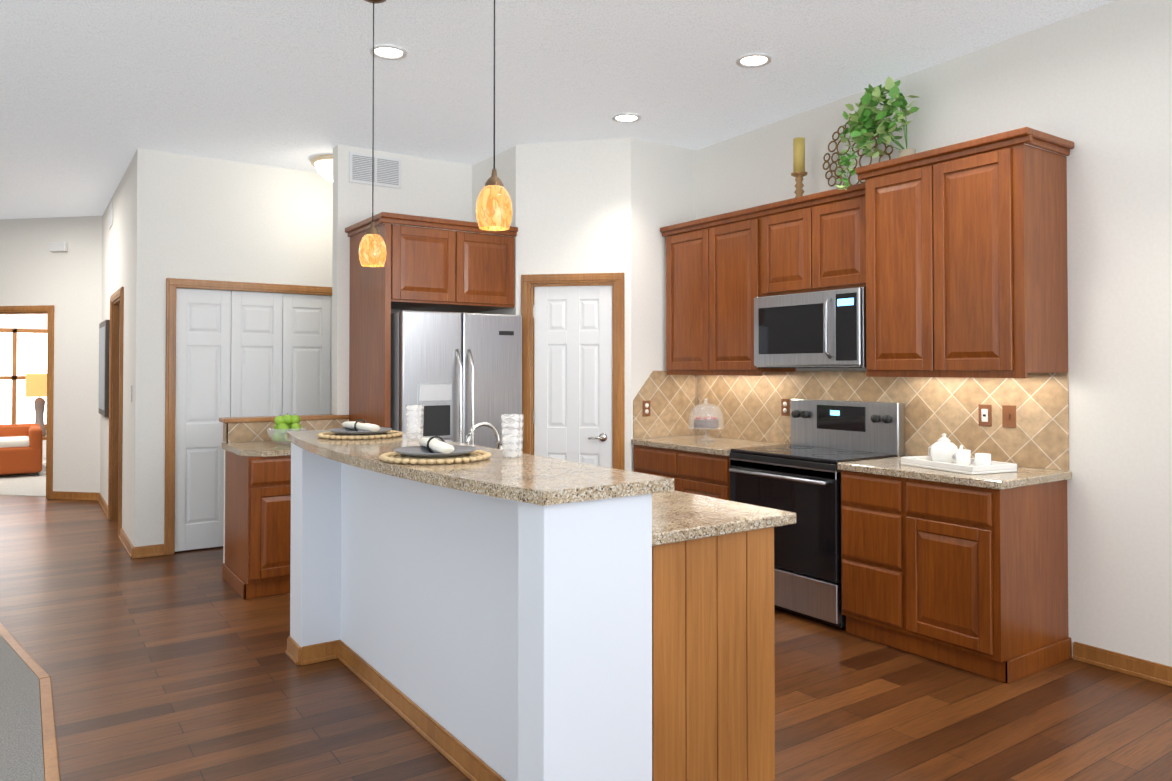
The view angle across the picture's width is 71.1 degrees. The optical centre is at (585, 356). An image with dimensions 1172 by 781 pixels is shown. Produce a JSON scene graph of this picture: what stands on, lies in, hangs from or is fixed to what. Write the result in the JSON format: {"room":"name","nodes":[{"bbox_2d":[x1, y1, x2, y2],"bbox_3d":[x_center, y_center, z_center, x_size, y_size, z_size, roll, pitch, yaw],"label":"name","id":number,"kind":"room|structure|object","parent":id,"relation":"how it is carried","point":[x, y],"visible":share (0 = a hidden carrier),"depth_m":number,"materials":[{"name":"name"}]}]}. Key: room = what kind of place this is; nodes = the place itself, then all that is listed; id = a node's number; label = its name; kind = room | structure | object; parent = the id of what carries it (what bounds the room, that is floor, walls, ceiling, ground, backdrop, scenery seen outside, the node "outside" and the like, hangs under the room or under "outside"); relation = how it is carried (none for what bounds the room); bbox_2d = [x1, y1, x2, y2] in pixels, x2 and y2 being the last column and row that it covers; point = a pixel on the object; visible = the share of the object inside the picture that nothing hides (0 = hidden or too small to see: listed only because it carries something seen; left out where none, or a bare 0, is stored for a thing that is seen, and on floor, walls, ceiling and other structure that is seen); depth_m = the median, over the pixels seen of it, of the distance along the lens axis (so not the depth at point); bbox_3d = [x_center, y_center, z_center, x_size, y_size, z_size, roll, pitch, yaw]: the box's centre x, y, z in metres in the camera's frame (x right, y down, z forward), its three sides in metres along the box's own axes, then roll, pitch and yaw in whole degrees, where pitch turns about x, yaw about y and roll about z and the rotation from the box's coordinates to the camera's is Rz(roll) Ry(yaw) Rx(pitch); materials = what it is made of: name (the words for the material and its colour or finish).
{"room":"kitchen","nodes":[
{"label":"kitchen","id":0,"kind":"room"},
{"bbox_2d":[0,635,43,780],"bbox_3d":[-2.583,1.400,-0.782,5.270,0.012,9.690,1,-1,-35],"label":"floor","id":1,"kind":"structure","parent":0,"point":[21,752],"depth_m":3.27,"materials":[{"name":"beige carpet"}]},
{"bbox_2d":[0,458,45,496],"bbox_3d":[-9.197,1.554,9.458,5.985,0.006,5.320,1,-1,-35],"label":"floor","id":2,"kind":"structure","parent":0,"point":[27,484],"depth_m":10.02,"materials":[{"name":"beige carpet"}]},
{"bbox_2d":[0,423,42,475],"bbox_3d":[-7.783,1.245,10.914,0.900,0.653,0.850,1,-1,-35],"label":"armchair","id":3,"kind":"object","parent":2,"relation":"on","point":[21,448],"visible":1,"depth_m":10.75,"materials":[{"name":"orange fabric"}]},
{"bbox_3d":[-7.918,1.363,11.761,1.100,0.443,0.500,1,-1,-35],"label":"window","id":4,"kind":"structure","parent":2,"relation":"on","visible":0},
{"bbox_2d":[25,374,46,435],"bbox_3d":[-7.840,0.689,11.764,0.340,0.900,0.340,1,-1,-35],"label":"table lamp","id":5,"kind":"object","parent":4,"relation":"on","point":[35,385],"visible":0.6,"depth_m":11.64,"materials":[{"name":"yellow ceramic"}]},
{"bbox_2d":[0,314,47,457],"bbox_3d":[-9.340,0.066,12.744,9.450,3.080,0.200,1,-1,-35],"label":"wall","id":6,"kind":"structure","parent":0,"point":[37,321],"depth_m":12.97,"materials":[{"name":"paint"}]},
{"bbox_2d":[0,328,46,429],"bbox_3d":[-8.986,0.363,12.886,1.640,1.610,0.160,1,-1,-35],"label":"living room window","id":7,"kind":"structure","parent":6,"relation":"in","point":[23,352],"depth_m":12.97,"materials":[{"name":"white glass"}]},
{"bbox_2d":[0,623,59,780],"bbox_3d":[-2.577,1.401,-0.750,5.315,0.011,9.735,1,-1,-35],"label":"trim","id":8,"kind":"structure","parent":0,"point":[50,759],"depth_m":3.37,"materials":[{"name":"brown wood"}]},
{"bbox_2d":[0,216,101,492],"bbox_3d":[-7.690,0.016,9.376,5.000,3.080,0.120,0,-1,10],"label":"wall","id":9,"kind":"structure","parent":0,"point":[34,271],"depth_m":8.94,"materials":[{"name":"paint"}]},
{"bbox_2d":[0,305,53,498],"bbox_3d":[-6.614,0.495,9.158,1.633,2.115,0.144,0,-1,10],"label":"door frame","id":10,"kind":"structure","parent":9,"relation":"attached to","point":[27,310],"depth_m":8.96,"materials":[{"name":"brown wood"}]},
{"bbox_2d":[49,242,67,251],"bbox_3d":[-5.758,-1.200,8.951,0.200,0.100,0.049,0,-1,10],"label":"door chime","id":11,"kind":"object","parent":9,"relation":"attached to","point":[58,246],"visible":1,"depth_m":8.93,"materials":[{"name":"white plastic"}]},
{"bbox_2d":[100,153,135,543],"bbox_3d":[-4.107,-0.008,7.787,0.650,3.080,3.300,1,-1,-35],"label":"wall","id":12,"kind":"structure","parent":0,"point":[118,254],"depth_m":6.82,"materials":[{"name":"paint"}]},
{"bbox_2d":[99,320,109,416],"bbox_3d":[-4.901,0.116,8.332,0.036,0.950,0.800,1,-1,-35],"label":"framed picture","id":13,"kind":"object","parent":12,"relation":"attached to","point":[104,332],"visible":1,"depth_m":8.07,"materials":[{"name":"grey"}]},
{"bbox_2d":[108,200,112,229],"bbox_3d":[-4.634,-1.380,7.992,0.007,0.230,0.400,1,-1,-35],"label":"air vent","id":14,"kind":"object","parent":12,"relation":"in","point":[110,219],"visible":0.98,"depth_m":7.96,"materials":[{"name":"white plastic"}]},
{"bbox_2d":[108,287,123,536],"bbox_3d":[-4.174,0.469,7.370,0.124,2.115,1.040,1,-1,-35],"label":"door frame","id":15,"kind":"structure","parent":12,"relation":"attached to","point":[115,407],"depth_m":7.71,"materials":[{"name":"brown wood"}]},
{"bbox_2d":[130,385,131,401],"bbox_3d":[-3.534,0.286,6.369,0.006,0.130,0.080,1,-1,-35],"label":"light switch","id":16,"kind":"object","parent":12,"relation":"attached to","point":[130,393],"visible":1,"depth_m":6.36,"materials":[{"name":"white plastic"}]},
{"bbox_2d":[133,149,332,546],"bbox_3d":[-2.105,-0.013,7.436,3.550,3.080,0.650,1,-1,-35],"label":"wall","id":17,"kind":"structure","parent":0,"point":[199,218],"depth_m":6.41,"materials":[{"name":"paint"}]},
{"bbox_2d":[164,278,331,554],"bbox_3d":[-2.495,0.460,6.751,1.740,2.115,0.024,1,-1,-35],"label":"trim","id":18,"kind":"structure","parent":17,"relation":"attached to","point":[172,284],"depth_m":6.28,"materials":[{"name":"brown wood"}]},
{"bbox_2d":[175,288,331,551],"bbox_3d":[-2.518,0.491,6.784,1.593,2.030,0.032,1,-1,-35],"label":"bifold closet door","id":19,"kind":"structure","parent":17,"relation":"in","point":[246,354],"depth_m":6.54,"materials":[{"name":"white paint"}]},
{"bbox_2d":[219,414,348,562],"bbox_3d":[-2.157,0.965,5.886,0.865,1.078,0.180,1,-1,-35],"label":"tiled wall","id":20,"kind":"structure","parent":0,"point":[242,429],"depth_m":5.72,"materials":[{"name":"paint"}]},
{"bbox_2d":[332,145,471,420],"bbox_3d":[-0.906,-0.023,6.761,2.340,3.080,0.120,1,-1,-35],"label":"wall","id":21,"kind":"structure","parent":0,"point":[432,188],"depth_m":6.19,"materials":[{"name":"paint"}]},
{"bbox_2d":[349,151,400,188],"bbox_3d":[-1.597,-1.416,6.224,0.410,0.230,0.015,1,-1,-35],"label":"air vent","id":22,"kind":"object","parent":21,"relation":"in","point":[387,171],"visible":1,"depth_m":6.22,"materials":[{"name":"white plastic"}]},
{"bbox_2d":[0,0,1115,219],"bbox_3d":[-3.702,-1.747,4.754,9.650,0.309,20.000,1,-1,-35],"label":"ceiling","id":23,"kind":"structure","parent":0,"point":[95,95],"depth_m":4.66,"materials":[{"name":"white paint"}]},
{"bbox_2d":[310,154,332,181],"bbox_3d":[-1.963,-1.466,6.553,0.460,0.200,0.460,1,-1,-35],"label":"flush-mount ceiling light","id":24,"kind":"object","parent":23,"relation":"attached to","point":[323,164],"visible":0.27,"depth_m":6.40,"materials":[{"name":"white glass"}]},
{"bbox_2d":[359,0,386,266],"bbox_3d":[-0.967,-1.030,3.724,0.124,1.235,0.124,1,-1,-35],"label":"pendant lamp","id":25,"kind":"object","parent":23,"relation":"hanging from","point":[372,249],"visible":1,"depth_m":3.69,"materials":[{"name":"orange glass"}]},
{"bbox_2d":[370,45,406,59],"bbox_3d":[-1.051,-1.621,4.366,0.196,0.008,0.196,1,-1,-35],"label":"recessed light","id":26,"kind":"object","parent":23,"relation":"in","point":[389,52],"visible":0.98,"depth_m":4.37,"materials":[{"name":"white plastic"}]},
{"bbox_2d":[476,0,512,230],"bbox_3d":[-0.309,-1.060,2.768,0.124,1.255,0.124,1,-1,-35],"label":"pendant lamp","id":27,"kind":"object","parent":23,"relation":"hanging from","point":[494,210],"visible":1,"depth_m":2.72,"materials":[{"name":"orange glass"}]},
{"bbox_2d":[612,113,640,122],"bbox_3d":[0.272,-1.600,5.495,0.196,0.008,0.196,1,-1,-35],"label":"recessed light","id":28,"kind":"object","parent":23,"relation":"in","point":[626,117],"visible":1,"depth_m":5.49,"materials":[{"name":"white plastic"}]},
{"bbox_2d":[736,53,771,67],"bbox_3d":[0.930,-1.640,4.540,0.196,0.008,0.196,1,-1,-35],"label":"recessed light","id":29,"kind":"object","parent":23,"relation":"in","point":[754,60],"visible":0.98,"depth_m":4.54,"materials":[{"name":"white plastic"}]},
{"bbox_2d":[472,137,696,471],"bbox_3d":[-0.042,-0.052,6.476,1.240,3.130,1.330,1,-1,-35],"label":"wall","id":30,"kind":"structure","parent":0,"point":[614,205],"depth_m":6.03,"materials":[{"name":"paint"}]},
{"bbox_2d":[533,285,612,467],"bbox_3d":[-0.098,0.483,6.025,0.451,2.030,0.438,1,-1,-35],"label":"pantry door","id":31,"kind":"structure","parent":30,"relation":"in","point":[573,378],"depth_m":6.02,"materials":[{"name":"white paint"}]},
{"bbox_2d":[521,273,624,469],"bbox_3d":[-0.092,0.449,6.031,0.770,2.115,0.124,0,-1,10],"label":"door frame","id":32,"kind":"structure","parent":30,"relation":"attached to","point":[529,283],"depth_m":5.98,"materials":[{"name":"brown wood"}]},
{"bbox_2d":[0,495,1171,780],"bbox_3d":[-3.702,1.537,4.705,9.650,0.100,20.000,1,-1,-35],"label":"floor","id":33,"kind":"structure","parent":0,"point":[180,665],"depth_m":3.52,"materials":[{"name":"brown wood"}]},
{"bbox_2d":[222,440,290,599],"bbox_3d":[-1.919,1.042,5.533,0.877,0.915,0.721,1,-1,-35],"label":"base cabinet","id":34,"kind":"object","parent":33,"relation":"on","point":[256,564],"visible":0.35,"depth_m":5.11,"materials":[{"name":"brown wood"}]},
{"bbox_2d":[266,413,307,444],"bbox_3d":[-1.997,0.479,5.481,0.260,0.207,0.260,1,-1,-35],"label":"bowl","id":35,"kind":"object","parent":34,"relation":"on","point":[284,424],"visible":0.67,"depth_m":5.44,"materials":[{"name":"clear glass"}]},
{"bbox_2d":[345,212,517,427],"bbox_3d":[-1.145,0.274,6.050,1.045,2.465,0.766,1,-1,-35],"label":"tall cabinet","id":36,"kind":"object","parent":33,"relation":"on","point":[431,268],"visible":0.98,"depth_m":5.77,"materials":[{"name":"brown wood"}]},
{"bbox_2d":[390,310,521,450],"bbox_3d":[-1.048,0.601,5.996,0.920,1.810,0.906,1,-1,-35],"label":"refrigerator","id":37,"kind":"object","parent":33,"relation":"on","point":[457,375],"visible":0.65,"depth_m":5.65,"materials":[{"name":"grey metal"}]},
{"bbox_2d":[285,422,795,780],"bbox_3d":[-0.386,0.875,3.390,1.250,1.184,2.462,1,-1,-35],"label":"kitchen island","id":38,"kind":"object","parent":33,"relation":"on","point":[496,616],"visible":0.96,"depth_m":2.70,"materials":[{"name":"white paint"}]},
{"bbox_2d":[317,419,402,439],"bbox_3d":[-1.043,0.328,3.797,0.386,0.080,0.382,1,-1,-35],"label":"place setting","id":39,"kind":"object","parent":38,"relation":"on","point":[356,430],"visible":1,"depth_m":3.71,"materials":[{"name":"beige"}]},
{"bbox_2d":[406,405,423,439],"bbox_3d":[-0.763,0.291,3.655,0.082,0.150,0.082,1,-1,-35],"label":"glass tumbler","id":40,"kind":"object","parent":38,"relation":"on","point":[415,435],"visible":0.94,"depth_m":3.63,"materials":[{"name":"clear glass"}]},
{"bbox_2d":[379,436,490,463],"bbox_3d":[-0.523,0.314,2.856,0.385,0.080,0.384,1,-1,-35],"label":"place setting","id":41,"kind":"object","parent":38,"relation":"on","point":[432,450],"visible":1,"depth_m":2.77,"materials":[{"name":"beige"}]},
{"bbox_2d":[501,414,523,457],"bbox_3d":[-0.262,0.280,2.909,0.082,0.150,0.082,1,-1,-35],"label":"glass tumbler","id":42,"kind":"object","parent":38,"relation":"on","point":[507,453],"visible":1,"depth_m":2.88,"materials":[{"name":"white glass"}]},
{"bbox_2d":[729,399,904,627],"bbox_3d":[1.352,0.870,4.903,0.673,1.200,0.810,1,-1,-35],"label":"range","id":43,"kind":"object","parent":33,"relation":"on","point":[800,475],"visible":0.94,"depth_m":4.72,"materials":[{"name":"black metal"}]},
{"bbox_2d":[631,435,1071,683],"bbox_3d":[1.355,1.033,4.948,0.647,0.915,2.705,1,-1,-35],"label":"base cabinet","id":44,"kind":"object","parent":33,"relation":"on","point":[968,572],"depth_m":3.96,"materials":[{"name":"brown wood"}]},
{"bbox_2d":[688,398,723,440],"bbox_3d":[0.842,0.438,5.748,0.270,0.297,0.270,1,-1,-35],"label":"dome","id":45,"kind":"object","parent":44,"relation":"on","point":[702,421],"visible":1,"depth_m":5.68,"materials":[{"name":"clear glass"}]},
{"bbox_2d":[901,433,1016,474],"bbox_3d":[1.878,0.478,4.154,0.300,0.169,0.460,0,-1,-23],"label":"tray","id":46,"kind":"object","parent":44,"relation":"on","point":[945,454],"visible":1,"depth_m":4.08,"materials":[{"name":"white ceramic"}]},
{"bbox_2d":[696,0,1171,666],"bbox_3d":[0.158,-0.199,7.387,0.120,3.450,20.000,1,-1,-35],"label":"wall","id":47,"kind":"structure","parent":0,"point":[1094,84],"depth_m":3.93,"materials":[{"name":"paint"}]},
{"bbox_2d":[51,491,1171,686],"bbox_3d":[-2.218,1.441,4.447,7.099,0.085,17.740,1,-1,-35],"label":"baseboard","id":48,"kind":"structure","parent":47,"relation":"attached to","point":[1129,665],"depth_m":3.92,"materials":[{"name":"brown wood"}]},
{"bbox_2d":[633,371,1068,470],"bbox_3d":[1.360,0.331,4.983,0.614,0.489,2.710,1,-1,-35],"label":"tile backsplash","id":49,"kind":"structure","parent":47,"relation":"attached to","point":[749,407],"depth_m":4.76,"materials":[{"name":"beige tile"}]},
{"bbox_2d":[643,400,649,415],"bbox_3d":[0.442,0.376,5.977,0.072,0.115,0.008,1,-1,-35],"label":"outlet","id":50,"kind":"object","parent":49,"relation":"attached to","point":[646,408],"visible":1,"depth_m":5.97,"materials":[{"name":"brown"}]},
{"bbox_2d":[781,399,789,415],"bbox_3d":[1.343,0.339,5.524,0.008,0.115,0.072,1,-1,-35],"label":"outlet","id":51,"kind":"object","parent":49,"relation":"attached to","point":[785,407],"visible":1,"depth_m":5.52,"materials":[{"name":"brown"}]},
{"bbox_2d":[978,404,991,425],"bbox_3d":[2.130,0.312,4.378,0.010,0.115,0.072,1,-1,-35],"label":"outlet","id":52,"kind":"object","parent":49,"relation":"attached to","point":[985,414],"visible":1,"depth_m":4.37,"materials":[{"name":"brown"}]},
{"bbox_2d":[1002,405,1015,427],"bbox_3d":[2.202,0.310,4.270,0.014,0.115,0.072,1,-1,-35],"label":"light switch","id":53,"kind":"object","parent":49,"relation":"attached to","point":[1008,416],"visible":1,"depth_m":4.27,"materials":[{"name":"brown"}]},
{"bbox_2d":[660,127,1073,377],"bbox_3d":[1.440,-0.464,5.020,0.450,1.160,2.740,1,-1,-35],"label":"upper cabinet","id":54,"kind":"object","parent":47,"relation":"attached to","point":[952,259],"visible":1,"depth_m":4.26,"materials":[{"name":"brown wood"}]},
{"bbox_2d":[791,137,806,197],"bbox_3d":[1.360,-1.182,5.231,0.104,0.421,0.104,1,-1,-35],"label":"candlestick","id":55,"kind":"object","parent":54,"relation":"on","point":[799,173],"visible":0.75,"depth_m":5.20,"materials":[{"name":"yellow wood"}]},
{"bbox_2d":[754,287,865,367],"bbox_3d":[1.446,-0.158,4.983,0.476,0.452,0.810,1,-1,-35],"label":"over-the-range microwave","id":56,"kind":"object","parent":54,"relation":"attached to","point":[822,329],"visible":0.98,"depth_m":4.82,"materials":[{"name":"silver metal"}]},
{"bbox_2d":[823,117,892,186],"bbox_3d":[1.663,-1.242,5.039,0.060,0.535,0.519,1,-1,-35],"label":"decorative sculpture","id":57,"kind":"object","parent":54,"relation":"on","point":[857,152],"visible":0.42,"depth_m":5.13,"materials":[{"name":"gold metal"}]},
{"bbox_2d":[836,76,919,189],"bbox_3d":[1.624,-1.251,4.663,0.434,0.618,0.486,1,-1,-35],"label":"plant","id":58,"kind":"object","parent":54,"relation":"on","point":[871,98],"visible":0.98,"depth_m":4.64,"materials":[{"name":"green plant"}]}
]}

